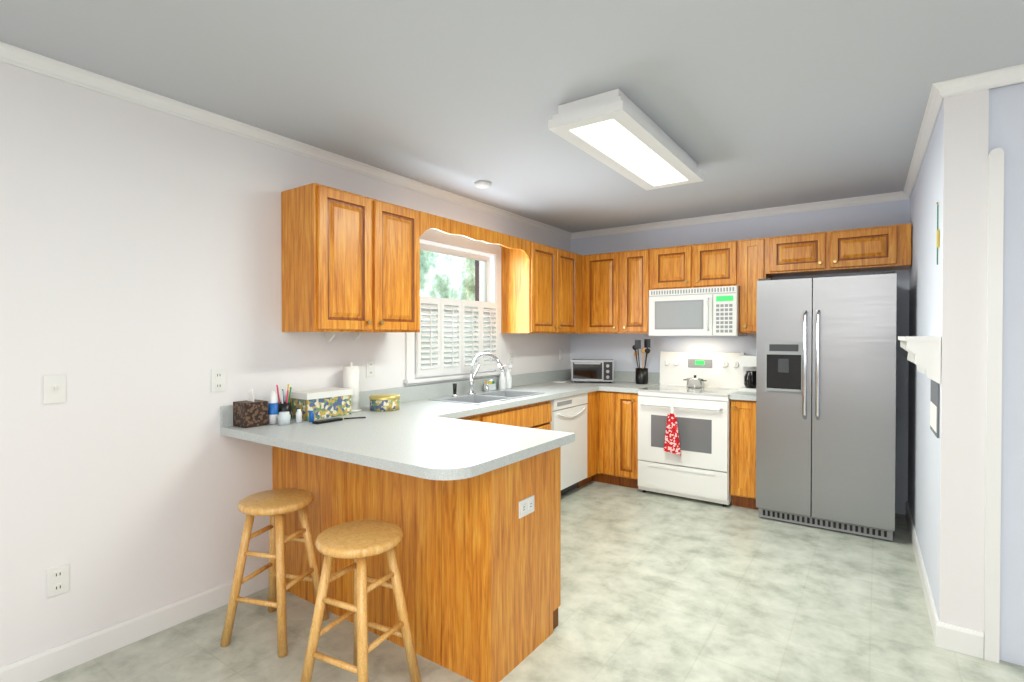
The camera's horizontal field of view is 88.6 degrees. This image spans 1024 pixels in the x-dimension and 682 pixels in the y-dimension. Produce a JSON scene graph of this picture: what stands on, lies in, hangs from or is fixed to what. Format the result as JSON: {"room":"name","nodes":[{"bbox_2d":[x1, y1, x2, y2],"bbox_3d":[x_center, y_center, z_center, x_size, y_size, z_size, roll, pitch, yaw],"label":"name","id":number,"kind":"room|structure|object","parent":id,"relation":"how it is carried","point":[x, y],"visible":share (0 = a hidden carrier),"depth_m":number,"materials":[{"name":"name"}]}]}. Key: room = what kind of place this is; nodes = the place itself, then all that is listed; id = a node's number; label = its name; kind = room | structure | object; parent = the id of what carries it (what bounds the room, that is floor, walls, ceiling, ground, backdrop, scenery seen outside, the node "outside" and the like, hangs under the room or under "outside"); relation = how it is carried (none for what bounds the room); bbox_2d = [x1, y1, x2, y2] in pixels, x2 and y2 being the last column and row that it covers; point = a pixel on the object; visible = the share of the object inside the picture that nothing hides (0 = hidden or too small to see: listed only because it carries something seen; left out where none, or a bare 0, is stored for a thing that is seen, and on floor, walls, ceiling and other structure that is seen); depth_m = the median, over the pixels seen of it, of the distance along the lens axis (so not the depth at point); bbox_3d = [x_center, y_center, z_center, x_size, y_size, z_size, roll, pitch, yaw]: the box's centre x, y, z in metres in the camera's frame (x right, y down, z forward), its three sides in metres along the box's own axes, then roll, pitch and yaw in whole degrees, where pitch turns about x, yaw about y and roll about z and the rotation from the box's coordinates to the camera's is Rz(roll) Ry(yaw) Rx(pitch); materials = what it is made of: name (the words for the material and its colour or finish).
{"room":"kitchen","nodes":[
{"label":"kitchen","id":0,"kind":"room"},
{"bbox_2d":[0,62,1023,666],"bbox_3d":[0.462,0.124,1.482,4.900,2.500,7.500,0,1,35],"label":"wall","id":1,"kind":"structure","parent":0,"point":[140,272],"depth_m":2.34,"materials":[{"name":"white paint"}]},
{"bbox_2d":[43,375,65,403],"bbox_3d":[-1.868,0.197,2.147,0.018,0.115,0.070,0,1,35],"label":"light switch","id":2,"kind":"object","parent":1,"relation":"attached to","point":[54,388],"visible":1,"depth_m":2.15,"materials":[{"name":"white plastic"}]},
{"bbox_2d":[47,564,68,597],"bbox_3d":[-1.869,0.987,2.162,0.008,0.115,0.070,0,1,35],"label":"electrical outlet","id":3,"kind":"object","parent":1,"relation":"attached to","point":[58,580],"visible":1,"depth_m":2.16,"materials":[{"name":"white plastic"}]},
{"bbox_2d":[0,568,268,681],"bbox_3d":[-2.411,1.320,1.385,0.013,0.109,3.729,0,1,35],"label":"baseboard","id":4,"kind":"structure","parent":1,"relation":"attached to","point":[45,664],"depth_m":2.34,"materials":[{"name":"white wood"}]},
{"bbox_2d":[211,369,225,391],"bbox_3d":[-1.500,0.201,2.682,0.008,0.115,0.070,0,1,35],"label":"electrical outlet","id":5,"kind":"object","parent":1,"relation":"attached to","point":[218,380],"visible":1,"depth_m":2.68,"materials":[{"name":"white plastic"}]},
{"bbox_2d":[0,41,571,238],"bbox_3d":[-1.405,-1.109,2.774,0.043,0.059,7.199,0,1,35],"label":"crown molding","id":6,"kind":"structure","parent":1,"relation":"attached to","point":[83,78],"depth_m":2.66,"materials":[{"name":"white"}]},
{"bbox_2d":[281,183,375,334],"bbox_3d":[-1.058,-0.447,3.027,0.328,0.790,0.382,0,1,35],"label":"upper cabinet","id":7,"kind":"object","parent":1,"relation":"attached to","point":[328,234],"depth_m":2.90,"materials":[{"name":"brown wood"}]},
{"bbox_2d":[366,360,374,377],"bbox_3d":[-0.939,0.183,3.486,0.008,0.115,0.070,0,1,35],"label":"electrical outlet","id":8,"kind":"object","parent":1,"relation":"attached to","point":[370,368],"visible":1,"depth_m":3.48,"materials":[{"name":"white plastic"}]},
{"bbox_2d":[220,369,570,426],"bbox_3d":[-0.421,0.373,4.217,0.018,0.105,3.728,0,1,35],"label":"backsplash","id":9,"kind":"structure","parent":1,"relation":"attached to","point":[436,390],"depth_m":4.00,"materials":[{"name":"grey laminate"}]},
{"bbox_2d":[376,200,423,332],"bbox_3d":[-0.834,-0.450,3.346,0.328,0.790,0.398,0,1,35],"label":"upper cabinet","id":10,"kind":"object","parent":1,"relation":"attached to","point":[399,229],"depth_m":3.25,"materials":[{"name":"brown wood"}]},
{"bbox_2d":[403,230,505,385],"bbox_3d":[-0.480,-0.256,4.240,0.208,1.147,1.180,0,1,35],"label":"window","id":11,"kind":"structure","parent":1,"relation":"in","point":[486,276],"depth_m":4.27,"materials":[{"name":"white wood"}]},
{"bbox_2d":[416,296,497,376],"bbox_3d":[-0.406,-0.038,4.191,0.046,0.583,0.975,0,1,35],"label":"window shutters","id":12,"kind":"object","parent":11,"relation":"attached to","point":[469,347],"visible":0.88,"depth_m":4.13,"materials":[{"name":"white wood"}]},
{"bbox_2d":[509,353,513,365],"bbox_3d":[-0.005,0.169,4.822,0.008,0.115,0.070,0,1,35],"label":"electrical outlet","id":13,"kind":"object","parent":1,"relation":"attached to","point":[511,358],"visible":0.96,"depth_m":4.82,"materials":[{"name":"white plastic"}]},
{"bbox_2d":[496,239,559,333],"bbox_3d":[0.156,-0.465,4.764,0.328,0.790,0.442,0,1,35],"label":"upper cabinet","id":14,"kind":"object","parent":1,"relation":"attached to","point":[530,271],"depth_m":4.61,"materials":[{"name":"brown wood"}]},
{"bbox_2d":[560,349,562,359],"bbox_3d":[0.527,0.141,5.584,0.008,0.115,0.070,0,1,35],"label":"electrical outlet","id":15,"kind":"object","parent":1,"relation":"attached to","point":[561,354],"visible":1,"depth_m":5.58,"materials":[{"name":"white plastic"}]},
{"bbox_2d":[560,249,583,333],"bbox_3d":[0.439,-0.469,5.169,0.328,0.790,0.546,0,1,35],"label":"upper cabinet","id":16,"kind":"object","parent":1,"relation":"attached to","point":[571,264],"depth_m":5.09,"materials":[{"name":"brown wood"}]},
{"bbox_2d":[584,252,619,333],"bbox_3d":[0.981,-0.471,5.302,0.377,0.790,0.328,0,1,35],"label":"upper cabinet","id":17,"kind":"object","parent":1,"relation":"attached to","point":[601,271],"depth_m":5.17,"materials":[{"name":"brown wood"}]},
{"bbox_2d":[620,249,651,333],"bbox_3d":[1.261,-0.469,5.106,0.308,0.790,0.328,0,1,35],"label":"upper cabinet","id":18,"kind":"object","parent":1,"relation":"attached to","point":[635,265],"depth_m":4.97,"materials":[{"name":"brown wood"}]},
{"bbox_2d":[613,371,659,382],"bbox_3d":[1.062,0.360,5.443,1.008,0.105,0.018,0,1,35],"label":"backsplash","id":19,"kind":"structure","parent":1,"relation":"attached to","point":[624,376],"depth_m":5.33,"materials":[{"name":"grey laminate"}]},
{"bbox_2d":[652,245,691,289],"bbox_3d":[1.542,-0.668,4.908,0.377,0.388,0.328,0,1,35],"label":"upper cabinet","id":20,"kind":"object","parent":1,"relation":"attached to","point":[671,266],"depth_m":4.77,"materials":[{"name":"brown wood"}]},
{"bbox_2d":[692,240,739,287],"bbox_3d":[1.858,-0.665,4.688,0.393,0.388,0.328,0,1,35],"label":"upper cabinet","id":21,"kind":"object","parent":1,"relation":"attached to","point":[717,264],"depth_m":4.55,"materials":[{"name":"brown wood"}]},
{"bbox_2d":[649,286,746,335],"bbox_3d":[1.670,-0.256,4.752,0.763,0.423,0.437,0,1,35],"label":"microwave","id":22,"kind":"object","parent":21,"relation":"attached to","point":[707,311],"visible":1,"depth_m":4.58,"materials":[{"name":"white"}]},
{"bbox_2d":[572,191,899,238],"bbox_3d":[1.863,-1.131,4.854,2.899,0.059,0.044,0,1,35],"label":"crown molding","id":23,"kind":"structure","parent":1,"relation":"attached to","point":[893,196],"depth_m":4.68,"materials":[{"name":"white"}]},
{"bbox_2d":[740,237,771,332],"bbox_3d":[2.101,-0.463,4.520,0.200,0.790,0.328,0,1,35],"label":"upper cabinet","id":24,"kind":"object","parent":1,"relation":"attached to","point":[753,252],"depth_m":4.40,"materials":[{"name":"brown wood"}]},
{"bbox_2d":[768,232,831,276],"bbox_3d":[2.363,-0.706,4.334,0.440,0.300,0.328,0,1,35],"label":"upper cabinet","id":25,"kind":"object","parent":1,"relation":"attached to","point":[799,254],"depth_m":4.20,"materials":[{"name":"brown wood"}]},
{"bbox_2d":[828,223,910,273],"bbox_3d":[2.756,-0.703,4.060,0.518,0.300,0.328,0,1,35],"label":"upper cabinet","id":26,"kind":"object","parent":1,"relation":"attached to","point":[881,248],"depth_m":3.93,"materials":[{"name":"brown wood"}]},
{"bbox_2d":[898,336,940,383],"bbox_3d":[2.010,0.085,2.603,0.143,0.215,0.527,0,1,35],"label":"mantel shelf","id":27,"kind":"object","parent":1,"relation":"attached to","point":[924,354],"visible":0.98,"depth_m":2.38,"materials":[{"name":"white"}]},
{"bbox_2d":[900,79,951,199],"bbox_3d":[2.441,-1.113,3.152,0.083,0.059,2.055,0,1,35],"label":"crown molding","id":28,"kind":"structure","parent":1,"relation":"attached to","point":[941,90],"depth_m":2.75,"materials":[{"name":"white wood"}]},
{"bbox_2d":[905,501,947,648],"bbox_3d":[2.473,1.301,3.197,0.053,0.109,2.064,0,1,35],"label":"baseboard","id":29,"kind":"structure","parent":1,"relation":"attached to","point":[939,629],"depth_m":2.66,"materials":[{"name":"white wood"}]},
{"bbox_2d":[930,380,938,437],"bbox_3d":[2.030,0.308,2.523,0.013,0.270,0.300,0,1,35],"label":"calendar","id":30,"kind":"object","parent":1,"relation":"attached to","point":[934,413],"visible":0.79,"depth_m":2.48,"materials":[{"name":"grey paper"}]},
{"bbox_2d":[936,202,938,264],"bbox_3d":[1.984,-0.503,2.450,0.012,0.294,0.030,0,1,35],"label":"hanging ornament","id":31,"kind":"object","parent":1,"relation":"attached to","point":[937,203],"visible":0.9,"depth_m":2.44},
{"bbox_2d":[952,64,1023,95],"bbox_3d":[2.527,-1.100,1.866,1.530,0.059,0.043,0,1,35],"label":"crown molding","id":32,"kind":"structure","parent":1,"relation":"attached to","point":[1013,74],"depth_m":2.22,"materials":[{"name":"white wood"}]},
{"bbox_2d":[0,0,1023,232],"bbox_3d":[0.462,-1.176,1.468,4.900,0.100,7.500,0,1,35],"label":"ceiling","id":33,"kind":"structure","parent":0,"point":[746,105],"depth_m":2.24,"materials":[{"name":"grey paint"}]},
{"bbox_2d":[474,181,490,188],"bbox_3d":[-0.213,-1.134,3.819,0.124,0.028,0.124,0,1,35],"label":"smoke detector","id":34,"kind":"object","parent":33,"relation":"attached to","point":[482,184],"visible":1,"depth_m":3.78,"materials":[{"name":"white plastic"}]},
{"bbox_2d":[548,88,703,189],"bbox_3d":[0.702,-1.081,2.948,0.380,0.116,1.300,0,1,35],"label":"fluorescent light fixture","id":35,"kind":"object","parent":33,"relation":"attached to","point":[618,130],"visible":1,"depth_m":2.70,"materials":[{"name":"white plastic"}]},
{"bbox_2d":[39,481,1023,681],"bbox_3d":[0.462,1.424,1.495,4.900,0.100,7.500,0,1,35],"label":"floor","id":36,"kind":"structure","parent":0,"point":[658,587],"depth_m":2.55,"materials":[{"name":"tile"}]},
{"bbox_2d":[220,488,328,656],"bbox_3d":[-1.104,1.050,2.463,0.343,0.634,0.343,0,1,15],"label":"stool","id":37,"kind":"object","parent":36,"relation":"on","point":[275,505],"visible":1,"depth_m":2.38,"materials":[{"name":"brown wood"}]},
{"bbox_2d":[272,447,335,613],"bbox_3d":[-0.950,0.919,2.995,0.558,0.878,0.550,0,1,35],"label":"base cabinet","id":38,"kind":"object","parent":36,"relation":"on","point":[313,474],"depth_m":2.75,"materials":[{"name":"brown wood"}]},
{"bbox_2d":[300,520,421,681],"bbox_3d":[-0.583,1.055,2.020,0.343,0.634,0.343,0,1,26],"label":"stool","id":39,"kind":"object","parent":36,"relation":"on","point":[359,542],"visible":1,"depth_m":1.96,"materials":[{"name":"brown wood"}]},
{"bbox_2d":[336,463,439,664],"bbox_3d":[-0.424,0.923,2.640,0.710,0.878,0.570,0,1,35],"label":"base cabinet","id":40,"kind":"object","parent":36,"relation":"on","point":[362,493],"depth_m":2.34,"materials":[{"name":"brown wood"}]},
{"bbox_2d":[468,415,487,422],"bbox_3d":[-0.596,0.915,3.449,0.618,0.878,0.600,0,1,35],"label":"base cabinet","id":41,"kind":"object","parent":36,"relation":"on","point":[483,418],"depth_m":3.48,"materials":[{"name":"brown wood"}]},
{"bbox_2d":[396,399,491,418],"bbox_3d":[-0.565,0.453,3.465,0.643,0.040,0.550,0,1,35],"label":"countertop","id":42,"kind":"structure","parent":41,"relation":"on","point":[417,406],"depth_m":3.42,"materials":[{"name":"grey laminate"}]},
{"bbox_2d":[428,353,542,404],"bbox_3d":[-0.170,0.354,4.036,0.464,0.527,0.864,0,1,35],"label":"sink","id":43,"kind":"object","parent":42,"relation":"in","point":[479,398],"visible":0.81,"depth_m":4.09,"materials":[{"name":"silver metal"}]},
{"bbox_2d":[440,447,560,681],"bbox_3d":[-0.032,0.926,2.354,0.260,0.878,0.550,0,1,35],"label":"base cabinet","id":44,"kind":"object","parent":36,"relation":"on","point":[444,487],"depth_m":2.17,"materials":[{"name":"brown wood"}]},
{"bbox_2d":[221,407,574,486],"bbox_3d":[-0.597,0.462,2.609,1.573,0.040,0.890,0,1,35],"label":"countertop","id":45,"kind":"structure","parent":44,"relation":"on","point":[434,448],"depth_m":2.35,"materials":[{"name":"grey laminate"}]},
{"bbox_2d":[233,389,267,427],"bbox_3d":[-1.361,0.344,2.733,0.120,0.190,0.120,0,1,35],"label":"tissue box","id":46,"kind":"object","parent":45,"relation":"on","point":[250,412],"visible":0.96,"depth_m":2.69,"materials":[{"name":"brown cardboard"}]},
{"bbox_2d":[268,391,277,423],"bbox_3d":[-1.271,0.351,2.792,0.049,0.175,0.048,0,1,35],"label":"bottle","id":47,"kind":"object","parent":45,"relation":"on","point":[273,411],"visible":0.96,"depth_m":2.77,"materials":[{"name":"white plastic"}]},
{"bbox_2d":[276,384,291,420],"bbox_3d":[-1.248,0.338,2.874,0.084,0.200,0.077,0,1,35],"label":"pen cup","id":48,"kind":"object","parent":45,"relation":"on","point":[284,406],"visible":0.6,"depth_m":2.85,"materials":[{"name":"black plastic"}]},
{"bbox_2d":[278,411,290,424],"bbox_3d":[-1.202,0.406,2.769,0.064,0.065,0.062,0,1,35],"label":"jar","id":49,"kind":"object","parent":45,"relation":"on","point":[284,417],"depth_m":2.75,"materials":[{"name":"white plastic"}]},
{"bbox_2d":[296,409,301,422],"bbox_3d":[-1.148,0.403,2.829,0.032,0.070,0.030,0,1,35],"label":"jar","id":50,"kind":"object","parent":45,"relation":"on","point":[298,414],"depth_m":2.82,"materials":[{"name":"white plastic"}]},
{"bbox_2d":[309,411,313,421],"bbox_3d":[-1.087,0.408,2.847,0.028,0.060,0.027,0,1,35],"label":"jar","id":51,"kind":"object","parent":45,"relation":"on","point":[311,416],"depth_m":2.84,"materials":[{"name":"blue plastic"}]},
{"bbox_2d":[288,387,352,420],"bbox_3d":[-1.107,0.361,3.050,0.179,0.150,0.306,0,1,35],"label":"floral box","id":52,"kind":"object","parent":45,"relation":"on","point":[321,403],"visible":0.93,"depth_m":2.97,"materials":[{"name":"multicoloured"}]},
{"bbox_2d":[312,417,365,423],"bbox_3d":[-0.944,0.432,2.883,0.093,0.012,0.282,0,1,35],"label":"glasses case","id":53,"kind":"object","parent":45,"relation":"on","point":[327,420],"visible":0.97,"depth_m":2.85,"materials":[{"name":"black plastic"}]},
{"bbox_2d":[343,363,361,411],"bbox_3d":[-0.999,0.284,3.260,0.130,0.300,0.130,0,1,35],"label":"paper towel","id":54,"kind":"object","parent":45,"relation":"on","point":[350,376],"visible":0.62,"depth_m":3.22,"materials":[{"name":"white paper"}]},
{"bbox_2d":[369,393,399,411],"bbox_3d":[-0.804,0.386,3.321,0.190,0.094,0.190,0,1,35],"label":"round tin","id":55,"kind":"object","parent":45,"relation":"on","point":[384,402],"visible":1,"depth_m":3.25,"materials":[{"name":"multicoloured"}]},
{"bbox_2d":[519,495,533,518],"bbox_3d":[0.064,0.711,2.254,0.008,0.070,0.115,0,1,35],"label":"electrical outlet","id":56,"kind":"object","parent":44,"relation":"attached to","point":[526,506],"visible":1,"depth_m":2.25,"materials":[{"name":"white plastic"}]},
{"bbox_2d":[488,411,552,430],"bbox_3d":[-0.189,0.998,4.032,0.618,0.700,0.900,0,1,35],"label":"base cabinet","id":57,"kind":"object","parent":36,"relation":"on","point":[516,420],"depth_m":3.84,"materials":[{"name":"brown wood"}]},
{"bbox_2d":[528,391,595,487],"bbox_3d":[0.482,0.899,4.991,0.618,0.878,0.193,0,1,35],"label":"base cabinet","id":58,"kind":"object","parent":36,"relation":"on","point":[538,408],"depth_m":4.77,"materials":[{"name":"brown wood"}]},
{"bbox_2d":[596,391,615,484],"bbox_3d":[1.033,0.898,5.103,0.198,0.878,0.618,0,1,35],"label":"base cabinet","id":59,"kind":"object","parent":36,"relation":"on","point":[605,400],"depth_m":4.85,"materials":[{"name":"brown wood"}]},
{"bbox_2d":[496,379,619,398],"bbox_3d":[0.488,0.438,4.973,0.643,0.040,1.448,0,1,35],"label":"countertop","id":60,"kind":"structure","parent":59,"relation":"on","point":[552,390],"depth_m":4.68,"materials":[{"name":"grey laminate"}]},
{"bbox_2d":[484,381,495,390],"bbox_3d":[-0.188,0.376,4.439,0.050,0.079,0.100,0,1,35],"label":"sponge caddy","id":61,"kind":"object","parent":60,"relation":"on","point":[492,385],"visible":0.69,"depth_m":4.42,"materials":[{"name":"white plastic"}]},
{"bbox_2d":[499,365,505,389],"bbox_3d":[-0.082,0.315,4.566,0.072,0.212,0.063,0,1,35],"label":"soap bottle","id":62,"kind":"object","parent":60,"relation":"on","point":[502,382],"visible":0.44,"depth_m":4.54,"materials":[{"name":"white plastic"}]},
{"bbox_2d":[505,365,512,388],"bbox_3d":[-0.031,0.315,4.634,0.086,0.210,0.071,0,1,35],"label":"soap bottle","id":63,"kind":"object","parent":60,"relation":"on","point":[508,377],"visible":0.83,"depth_m":4.61,"materials":[{"name":"white plastic"}]},
{"bbox_2d":[550,393,587,494],"bbox_3d":[0.274,0.894,4.647,0.615,0.855,0.600,0,1,35],"label":"dishwasher","id":64,"kind":"object","parent":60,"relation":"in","point":[569,414],"visible":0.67,"depth_m":4.50,"materials":[{"name":"white metal"}]},
{"bbox_2d":[571,359,612,382],"bbox_3d":[0.815,0.300,5.298,0.410,0.225,0.270,0,1,11],"label":"toaster oven","id":65,"kind":"object","parent":60,"relation":"on","point":[600,370],"visible":1,"depth_m":5.18,"materials":[{"name":"silver metal"}]},
{"bbox_2d":[616,391,638,488],"bbox_3d":[1.209,0.899,4.980,0.230,0.878,0.618,0,1,35],"label":"base cabinet","id":66,"kind":"object","parent":36,"relation":"on","point":[626,405],"depth_m":4.73,"materials":[{"name":"brown wood"}]},
{"bbox_2d":[600,383,659,394],"bbox_3d":[1.139,0.437,5.009,0.383,0.040,0.643,0,1,35],"label":"countertop","id":67,"kind":"structure","parent":66,"relation":"on","point":[632,388],"depth_m":4.84,"materials":[{"name":"grey laminate"}]},
{"bbox_2d":[632,339,649,383],"bbox_3d":[1.263,0.197,5.109,0.194,0.435,0.124,0,1,35],"label":"utensil crock","id":68,"kind":"object","parent":67,"relation":"on","point":[641,375],"visible":1,"depth_m":5.08,"materials":[{"name":"black plastic"}]},
{"bbox_2d":[637,351,744,506],"bbox_3d":[1.580,0.724,4.642,0.756,1.235,0.725,0,1,35],"label":"range","id":69,"kind":"object","parent":36,"relation":"on","point":[684,440],"visible":0.98,"depth_m":4.43,"materials":[{"name":"white metal"}]},
{"bbox_2d":[683,375,706,387],"bbox_3d":[1.666,0.366,4.779,0.200,0.110,0.152,0,1,35],"label":"pot","id":70,"kind":"object","parent":69,"relation":"on","point":[694,382],"visible":1,"depth_m":4.72,"materials":[{"name":"silver metal"}]},
{"bbox_2d":[729,392,757,509],"bbox_3d":[2.018,0.905,4.415,0.215,0.878,0.618,0,1,35],"label":"base cabinet","id":71,"kind":"object","parent":36,"relation":"on","point":[743,406],"depth_m":4.17,"materials":[{"name":"brown wood"}]},
{"bbox_2d":[739,355,756,391],"bbox_3d":[2.024,0.272,4.418,0.170,0.300,0.280,0,1,35],"label":"coffee maker","id":72,"kind":"object","parent":71,"relation":"on","point":[747,363],"visible":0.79,"depth_m":4.36,"materials":[{"name":"white plastic"}]},
{"bbox_2d":[756,271,896,540],"bbox_3d":[2.386,0.440,3.995,0.848,1.815,0.821,0,1,35],"label":"fridge","id":73,"kind":"object","parent":36,"relation":"on","point":[825,402],"visible":1,"depth_m":3.68,"materials":[{"name":"grey metal"}]},
{"label":"outside","id":74,"kind":"structure","parent":0,"visible":0},
{"bbox_2d":[420,250,474,363],"bbox_3d":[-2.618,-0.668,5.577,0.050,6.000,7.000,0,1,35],"label":"trees","id":75,"kind":"object","parent":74,"point":[442,288],"depth_m":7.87,"materials":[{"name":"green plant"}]}
]}

